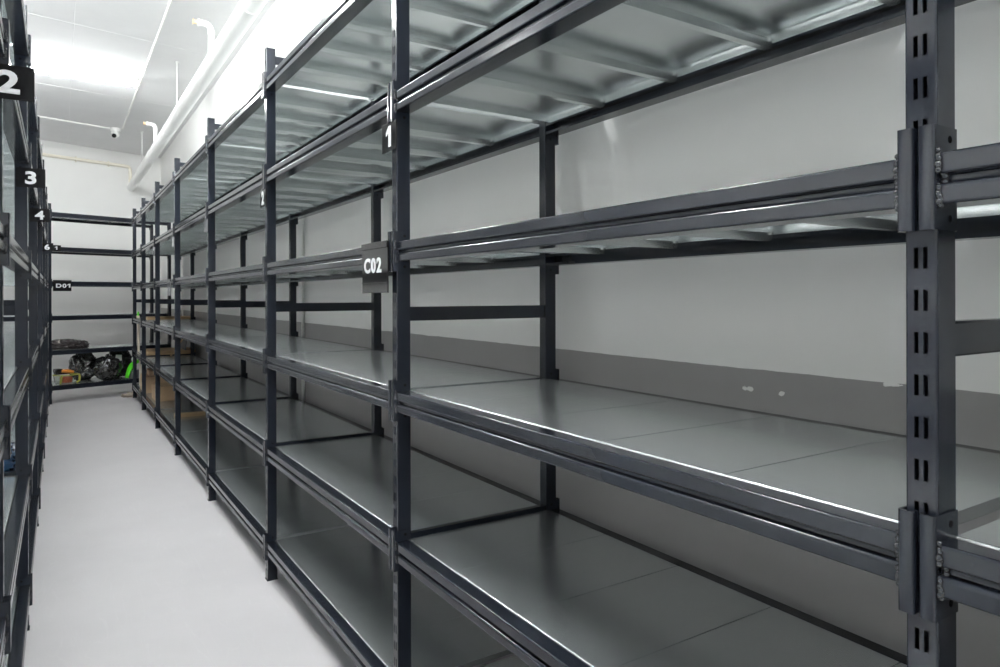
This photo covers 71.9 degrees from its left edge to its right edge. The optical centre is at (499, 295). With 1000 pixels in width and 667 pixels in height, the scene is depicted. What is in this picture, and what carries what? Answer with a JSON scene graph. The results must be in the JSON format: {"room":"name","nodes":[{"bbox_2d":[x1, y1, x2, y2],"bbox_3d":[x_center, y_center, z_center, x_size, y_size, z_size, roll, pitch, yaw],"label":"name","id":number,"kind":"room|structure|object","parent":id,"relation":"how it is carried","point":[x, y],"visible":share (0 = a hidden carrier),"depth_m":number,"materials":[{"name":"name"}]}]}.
{"room":"warehouse storage room","nodes":[
{"label":"warehouse storage room","id":0,"kind":"room"},
{"bbox_2d":[3,140,160,380],"bbox_3d":[-7.988,-0.520,9.924,0.141,3.860,6.553,0,0,38],"label":"wall","id":1,"kind":"structure","parent":0,"point":[78,187],"depth_m":11.43,"materials":[{"name":"paint"}]},
{"bbox_2d":[67,0,75,143],"bbox_3d":[-4.920,-2.458,7.910,0.004,0.004,7.621,0,0,-33],"label":"trim","id":2,"kind":"structure","parent":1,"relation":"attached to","point":[75,0],"depth_m":6.98,"materials":[{"name":"paint"}]},
{"bbox_2d":[42,153,131,182],"bbox_3d":[-7.017,-2.092,10.989,0.071,0.339,2.226,0,0,38],"label":"pipe","id":3,"kind":"object","parent":1,"relation":"attached to","point":[75,158],"visible":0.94,"depth_m":11.36,"materials":[{"name":"beige metal"}]},
{"bbox_2d":[24,0,275,157],"bbox_3d":[-3.512,-2.538,2.819,6.530,0.150,19.526,0,0,-33],"label":"ceiling","id":4,"kind":"structure","parent":0,"point":[52,40],"depth_m":7.13,"materials":[{"name":"paint"}]},
{"bbox_2d":[37,115,109,128],"bbox_3d":[-6.304,-2.443,9.352,0.024,0.024,1.942,0,0,41],"label":"conduit","id":5,"kind":"object","parent":4,"relation":"attached to","point":[37,115],"visible":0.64,"depth_m":9.70,"materials":[{"name":"white plastic"}]},
{"bbox_2d":[31,63,138,87],"bbox_3d":[-4.636,-2.412,7.485,1.284,0.092,0.060,0,0,-33],"label":"ceiling lamp","id":6,"kind":"object","parent":4,"relation":"attached to","point":[41,68],"visible":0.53,"depth_m":7.53,"materials":[{"name":"white plastic"}]},
{"bbox_2d":[110,127,120,137],"bbox_3d":[-5.637,-2.384,10.109,0.136,0.146,0.136,0,0,-33],"label":"security camera","id":7,"kind":"object","parent":4,"relation":"attached to","point":[115,131],"visible":1,"depth_m":10.06,"materials":[{"name":"white plastic"}]},
{"bbox_2d":[122,0,172,128],"bbox_3d":[-3.232,-2.451,6.513,0.024,0.024,8.450,0,0,-33],"label":"conduit","id":8,"kind":"object","parent":4,"relation":"attached to","point":[170,1],"visible":1,"depth_m":6.97,"materials":[{"name":"white plastic"}]},
{"bbox_2d":[127,0,267,190],"bbox_3d":[-1.687,-2.139,4.516,0.209,0.657,17.420,0,0,-33],"label":"pipe","id":9,"kind":"object","parent":4,"relation":"hanging from","point":[246,12],"visible":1,"depth_m":5.70,"materials":[{"name":"white paint"}]},
{"bbox_2d":[24,382,514,666],"bbox_3d":[-3.501,1.458,2.819,6.530,0.120,19.526,0,0,-33],"label":"floor","id":10,"kind":"structure","parent":0,"point":[134,565],"depth_m":3.55,"materials":[{"name":"grey concrete"}]},
{"bbox_2d":[0,12,10,666],"bbox_3d":[-0.992,0.088,0.793,0.624,2.605,1.549,0,0,-33],"label":"bay","id":11,"kind":"object","parent":10,"relation":"on","point":[5,607],"visible":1,"depth_m":1.59,"materials":[{"name":"grey metal"}]},
{"bbox_2d":[0,0,32,666],"bbox_3d":[-1.813,0.090,2.078,0.624,2.605,1.539,0,0,-33],"label":"bay","id":12,"kind":"object","parent":10,"relation":"on","point":[15,490],"visible":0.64,"depth_m":2.36,"materials":[{"name":"grey metal"}]},
{"bbox_2d":[0,63,34,102],"bbox_3d":[-1.135,-0.494,1.591,0.102,0.080,0.006,0,0,-33],"label":"sign","id":13,"kind":"object","parent":12,"relation":"attached to","point":[17,83],"visible":1,"depth_m":1.60,"materials":[{"name":"black plastic"}]},
{"bbox_2d":[3,5,40,630],"bbox_3d":[-2.639,0.093,3.372,0.624,2.605,1.569,0,0,-33],"label":"bay","id":14,"kind":"object","parent":10,"relation":"on","point":[24,433],"visible":0.48,"depth_m":2.87,"materials":[{"name":"grey metal"}]},
{"bbox_2d":[4,442,14,471],"bbox_3d":[-2.183,0.669,2.950,0.239,0.141,0.303,0,0,-33],"label":"packet","id":15,"kind":"object","parent":14,"relation":"on","point":[9,464],"visible":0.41,"depth_m":2.92,"materials":[{"name":"blue plastic"}]},
{"bbox_2d":[16,167,44,187],"bbox_3d":[-1.953,-0.492,2.872,0.102,0.080,0.006,0,0,-33],"label":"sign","id":16,"kind":"object","parent":14,"relation":"attached to","point":[25,177],"visible":1,"depth_m":2.87,"materials":[{"name":"black plastic"}]},
{"bbox_2d":[3,96,44,526],"bbox_3d":[-3.474,0.095,4.678,0.624,2.605,1.569,0,0,-33],"label":"bay","id":17,"kind":"object","parent":10,"relation":"on","point":[36,394],"visible":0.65,"depth_m":4.18,"materials":[{"name":"grey metal"}]},
{"bbox_2d":[29,208,49,221],"bbox_3d":[-2.788,-0.489,4.178,0.102,0.080,0.006,0,0,-33],"label":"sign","id":18,"kind":"object","parent":17,"relation":"attached to","point":[35,214],"visible":1,"depth_m":4.17,"materials":[{"name":"black plastic"}]},
{"bbox_2d":[3,144,47,471],"bbox_3d":[-4.322,0.097,6.005,0.624,2.605,1.619,0,0,-33],"label":"bay","id":19,"kind":"object","parent":10,"relation":"on","point":[41,235],"visible":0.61,"depth_m":5.49,"materials":[{"name":"grey metal"}]},
{"bbox_2d":[3,174,49,436],"bbox_3d":[-5.169,0.100,7.330,0.624,2.605,1.564,0,0,-33],"label":"bay","id":20,"kind":"object","parent":10,"relation":"on","point":[45,205],"visible":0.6,"depth_m":7.22,"materials":[{"name":"grey metal"}]},
{"bbox_2d":[43,243,52,250],"bbox_3d":[-4.484,-0.485,6.832,0.102,0.080,0.006,0,0,-33],"label":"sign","id":21,"kind":"object","parent":20,"relation":"attached to","point":[46,246],"visible":0.85,"depth_m":6.83,"materials":[{"name":"black plastic"}]},
{"bbox_2d":[4,246,49,392],"bbox_3d":[-6.438,0.103,8.635,0.624,2.605,1.219,0,0,38],"label":"bay","id":22,"kind":"object","parent":10,"relation":"on","point":[6,318],"visible":0.14,"depth_m":8.74,"materials":[{"name":"grey metal"}]},
{"bbox_2d":[48,203,170,403],"bbox_3d":[-5.572,0.101,9.726,0.624,2.605,1.604,0,0,38],"label":"bay","id":23,"kind":"object","parent":10,"relation":"on","point":[54,216],"visible":0.47,"depth_m":9.46,"materials":[{"name":"grey metal"}]},
{"bbox_2d":[53,245,60,250],"bbox_3d":[-5.767,-0.623,8.963,0.006,0.075,0.115,0,0,38],"label":"number plate","id":24,"kind":"object","parent":23,"relation":"attached to","point":[55,247],"visible":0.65,"depth_m":8.97,"materials":[{"name":"black plastic"}]},
{"bbox_2d":[53,280,71,290],"bbox_3d":[-5.721,-0.136,9.021,0.008,0.144,0.215,0,0,38],"label":"sign","id":25,"kind":"object","parent":23,"relation":"attached to","point":[58,285],"visible":1,"depth_m":9.02,"materials":[{"name":"black plastic"}]},
{"bbox_2d":[52,373,80,383],"bbox_3d":[-5.801,1.105,9.227,0.254,0.120,0.324,0,0,38],"label":"plastic tub","id":26,"kind":"object","parent":23,"relation":"on","point":[72,377],"visible":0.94,"depth_m":9.15,"materials":[{"name":"white"}]},
{"bbox_2d":[53,368,73,374],"bbox_3d":[-5.801,1.000,9.172,0.140,0.075,0.214,0,0,38],"label":"tool","id":27,"kind":"object","parent":26,"relation":"on","point":[58,371],"visible":1,"depth_m":9.12,"materials":[{"name":"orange plastic"}]},
{"bbox_2d":[52,339,89,349],"bbox_3d":[-5.869,0.640,9.265,0.480,0.131,0.644,0,0,38],"label":"pack","id":28,"kind":"object","parent":23,"relation":"on","point":[57,344],"visible":0.8,"depth_m":9.17,"materials":[{"name":"grey"}]},
{"bbox_2d":[68,353,96,380],"bbox_3d":[-5.791,0.963,9.601,0.369,0.405,0.331,0,0,-33],"label":"bag","id":29,"kind":"object","parent":23,"relation":"on","point":[82,363],"visible":0.65,"depth_m":9.49,"materials":[{"name":"black plastic"}]},
{"bbox_2d":[92,356,121,380],"bbox_3d":[-5.446,0.994,9.556,0.347,0.342,0.317,0,0,3],"label":"bag","id":30,"kind":"object","parent":23,"relation":"on","point":[105,368],"visible":1,"depth_m":9.47,"materials":[{"name":"black plastic"}]},
{"bbox_2d":[105,351,132,377],"bbox_3d":[-5.495,0.959,9.931,0.386,0.413,0.419,0,0,-33],"label":"bag","id":31,"kind":"object","parent":23,"relation":"on","point":[125,357],"visible":0.4,"depth_m":9.84,"materials":[{"name":"black plastic"}]},
{"bbox_2d":[125,360,146,378],"bbox_3d":[-5.171,1.036,9.797,0.104,0.256,0.273,0,0,38],"label":"scoop","id":32,"kind":"object","parent":23,"relation":"on","point":[129,373],"visible":0.62,"depth_m":9.72,"materials":[{"name":"green plastic"}]},
{"bbox_2d":[120,392,137,397],"bbox_3d":[-5.098,1.370,9.679,0.199,0.064,0.400,0,0,38],"label":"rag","id":33,"kind":"object","parent":10,"relation":"on","point":[129,394],"visible":0.43,"depth_m":9.56,"materials":[{"name":"beige fabric"}]},
{"bbox_2d":[131,208,189,397],"bbox_3d":[-4.481,0.098,9.153,0.624,2.605,1.227,0,0,-33],"label":"bay","id":34,"kind":"object","parent":10,"relation":"on","point":[164,217],"visible":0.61,"depth_m":9.42,"materials":[{"name":"grey metal"}]},
{"bbox_2d":[137,324,139,350],"bbox_3d":[-4.891,0.555,9.335,0.024,0.383,0.080,0,0,-33],"label":"board","id":35,"kind":"object","parent":34,"relation":"on","point":[138,325],"visible":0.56,"depth_m":9.31,"materials":[{"name":"beige wood"}]},
{"bbox_2d":[139,360,141,384],"bbox_3d":[-4.846,1.015,9.303,0.020,0.383,0.220,0,0,-33],"label":"board","id":36,"kind":"object","parent":34,"relation":"on","point":[140,365],"visible":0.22,"depth_m":9.33,"materials":[{"name":"beige wood"}]},
{"bbox_2d":[140,373,166,392],"bbox_3d":[-4.382,1.104,8.828,0.342,0.203,0.500,0,0,-34],"label":"carton","id":37,"kind":"object","parent":34,"relation":"on","point":[149,379],"visible":0.38,"depth_m":8.56,"materials":[{"name":"brown cardboard"}]},
{"bbox_2d":[147,368,154,375],"bbox_3d":[-4.348,0.970,8.850,0.300,0.063,0.420,0,0,-31],"label":"carton","id":38,"kind":"object","parent":37,"relation":"on","point":[150,372],"visible":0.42,"depth_m":8.62,"materials":[{"name":"brown cardboard"}]},
{"bbox_2d":[146,316,189,319],"bbox_3d":[-4.298,0.281,8.954,0.550,0.028,0.550,0,0,-33],"label":"wooden board","id":39,"kind":"object","parent":34,"relation":"on","point":[147,317],"visible":0.7,"depth_m":8.73,"materials":[{"name":"brown wood"}]},
{"bbox_2d":[146,347,195,354],"bbox_3d":[-4.297,0.718,8.954,0.550,0.055,0.600,0,0,-33],"label":"wooden board","id":40,"kind":"object","parent":34,"relation":"on","point":[149,351],"visible":0.7,"depth_m":8.75,"materials":[{"name":"brown wood"}]},
{"bbox_2d":[181,339,186,349],"bbox_3d":[-4.145,0.519,9.028,0.039,0.340,0.580,0,0,-33],"label":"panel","id":41,"kind":"object","parent":40,"relation":"on","point":[184,342],"visible":0.24,"depth_m":8.89,"materials":[{"name":"grey"}]},
{"bbox_2d":[140,198,216,413],"bbox_3d":[-3.775,0.096,8.049,0.624,2.605,1.431,0,0,-33],"label":"bay","id":42,"kind":"object","parent":10,"relation":"on","point":[191,207],"visible":0.67,"depth_m":8.22,"materials":[{"name":"grey metal"}]},
{"bbox_2d":[152,382,174,401],"bbox_3d":[-3.917,1.120,8.093,0.260,0.168,0.420,0,0,-33],"label":"carton","id":43,"kind":"object","parent":42,"relation":"on","point":[167,393],"visible":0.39,"depth_m":7.92,"materials":[{"name":"brown cardboard"}]},
{"bbox_2d":[153,172,239,437],"bbox_3d":[-3.002,0.094,6.839,0.624,2.605,1.479,0,0,-33],"label":"bay","id":44,"kind":"object","parent":10,"relation":"on","point":[190,189],"visible":0.69,"depth_m":6.90,"materials":[{"name":"grey metal"}]},
{"bbox_2d":[167,279,170,295],"bbox_3d":[-2.965,-0.076,6.178,0.008,0.147,0.200,0,0,-33],"label":"sign","id":45,"kind":"object","parent":44,"relation":"attached to","point":[168,280],"visible":1,"depth_m":6.15,"materials":[{"name":"grey plastic"}]},
{"bbox_2d":[174,411,205,416],"bbox_3d":[-3.050,1.185,6.950,0.420,0.035,0.070,0,0,-33],"label":"batten","id":46,"kind":"object","parent":44,"relation":"on","point":[197,413],"visible":0.56,"depth_m":6.91,"materials":[{"name":"brown wood"}]},
{"bbox_2d":[173,136,296,478],"bbox_3d":[-2.177,0.091,5.548,0.624,2.605,1.624,0,0,-33],"label":"bay","id":47,"kind":"object","parent":10,"relation":"on","point":[233,163],"visible":0.68,"depth_m":5.58,"materials":[{"name":"grey metal"}]},
{"bbox_2d":[206,73,381,558],"bbox_3d":[-1.323,0.089,4.212,0.624,2.605,1.585,0,0,-33],"label":"bay","id":48,"kind":"object","parent":10,"relation":"on","point":[303,115],"visible":0.67,"depth_m":4.13,"materials":[{"name":"grey metal"}]},
{"bbox_2d":[204,219,207,232],"bbox_3d":[-2.007,-0.479,4.709,0.004,0.087,0.105,0,0,-33],"label":"number plate","id":49,"kind":"object","parent":48,"relation":"attached to","point":[206,220],"visible":1,"depth_m":4.70,"materials":[{"name":"grey plastic"}]},
{"bbox_2d":[263,0,539,666],"bbox_3d":[-0.487,0.087,2.905,0.624,2.605,1.555,0,0,-33],"label":"bay","id":50,"kind":"object","parent":10,"relation":"on","point":[344,575],"visible":0.69,"depth_m":2.77,"materials":[{"name":"grey metal"}]},
{"bbox_2d":[260,188,265,207],"bbox_3d":[-1.164,-0.481,3.389,0.006,0.087,0.105,0,0,-33],"label":"number plate","id":51,"kind":"object","parent":50,"relation":"attached to","point":[262,192],"visible":1,"depth_m":3.38,"materials":[{"name":"black"}]},
{"bbox_2d":[390,0,999,666],"bbox_3d":[0.333,0.085,1.621,0.624,2.605,1.531,0,0,-33],"label":"bay","id":52,"kind":"object","parent":10,"relation":"on","point":[556,587],"visible":1,"depth_m":1.55,"materials":[{"name":"grey metal"}]},
{"bbox_2d":[361,240,388,292],"bbox_3d":[-0.391,-0.088,2.150,0.008,0.157,0.205,0,0,-33],"label":"sign","id":53,"kind":"object","parent":52,"relation":"attached to","point":[375,256],"visible":1,"depth_m":2.14,"materials":[{"name":"black plastic"}]},
{"bbox_2d":[382,119,396,153],"bbox_3d":[-0.337,-0.483,2.095,0.006,0.087,0.105,0,0,-33],"label":"number plate","id":54,"kind":"object","parent":52,"relation":"attached to","point":[389,130],"visible":1,"depth_m":2.08,"materials":[{"name":"black plastic"}]},
{"bbox_2d":[905,0,999,666],"bbox_3d":[1.153,0.082,0.338,0.624,2.605,1.552,0,0,-33],"label":"bay","id":55,"kind":"object","parent":10,"relation":"on","point":[964,568],"visible":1,"depth_m":0.80,"materials":[{"name":"grey metal"}]},
{"bbox_2d":[160,0,999,666],"bbox_3d":[-0.943,-0.539,4.454,0.150,3.860,18.920,0,0,-33],"label":"wall","id":56,"kind":"structure","parent":0,"point":[817,335],"depth_m":1.96,"materials":[{"name":"paint"}]},
{"bbox_2d":[35,82,194,110],"bbox_3d":[-6.202,-2.455,7.122,5.934,0.004,0.004,0,0,-43],"label":"trim","id":57,"kind":"structure","parent":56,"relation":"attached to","point":[35,82],"depth_m":8.39,"materials":[{"name":"paint"}]},
{"bbox_2d":[30,13,231,60],"bbox_3d":[-4.964,-2.458,5.184,5.934,0.004,0.004,0,0,-43],"label":"trim","id":58,"kind":"structure","parent":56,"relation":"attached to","point":[30,13],"depth_m":6.47,"materials":[{"name":"paint"}]},
{"bbox_2d":[181,257,182,315],"bbox_3d":[-4.630,0.365,10.063,0.022,2.030,0.023,0,0,-33],"label":"conduit","id":59,"kind":"object","parent":56,"relation":"attached to","point":[182,257],"visible":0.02,"depth_m":10.05,"materials":[{"name":"white plastic"}]},
{"bbox_2d":[301,218,304,400],"bbox_3d":[-1.454,0.357,5.093,0.022,2.030,0.023,0,0,-33],"label":"conduit","id":60,"kind":"object","parent":56,"relation":"attached to","point":[302,219],"visible":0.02,"depth_m":5.08,"materials":[{"name":"white plastic"}]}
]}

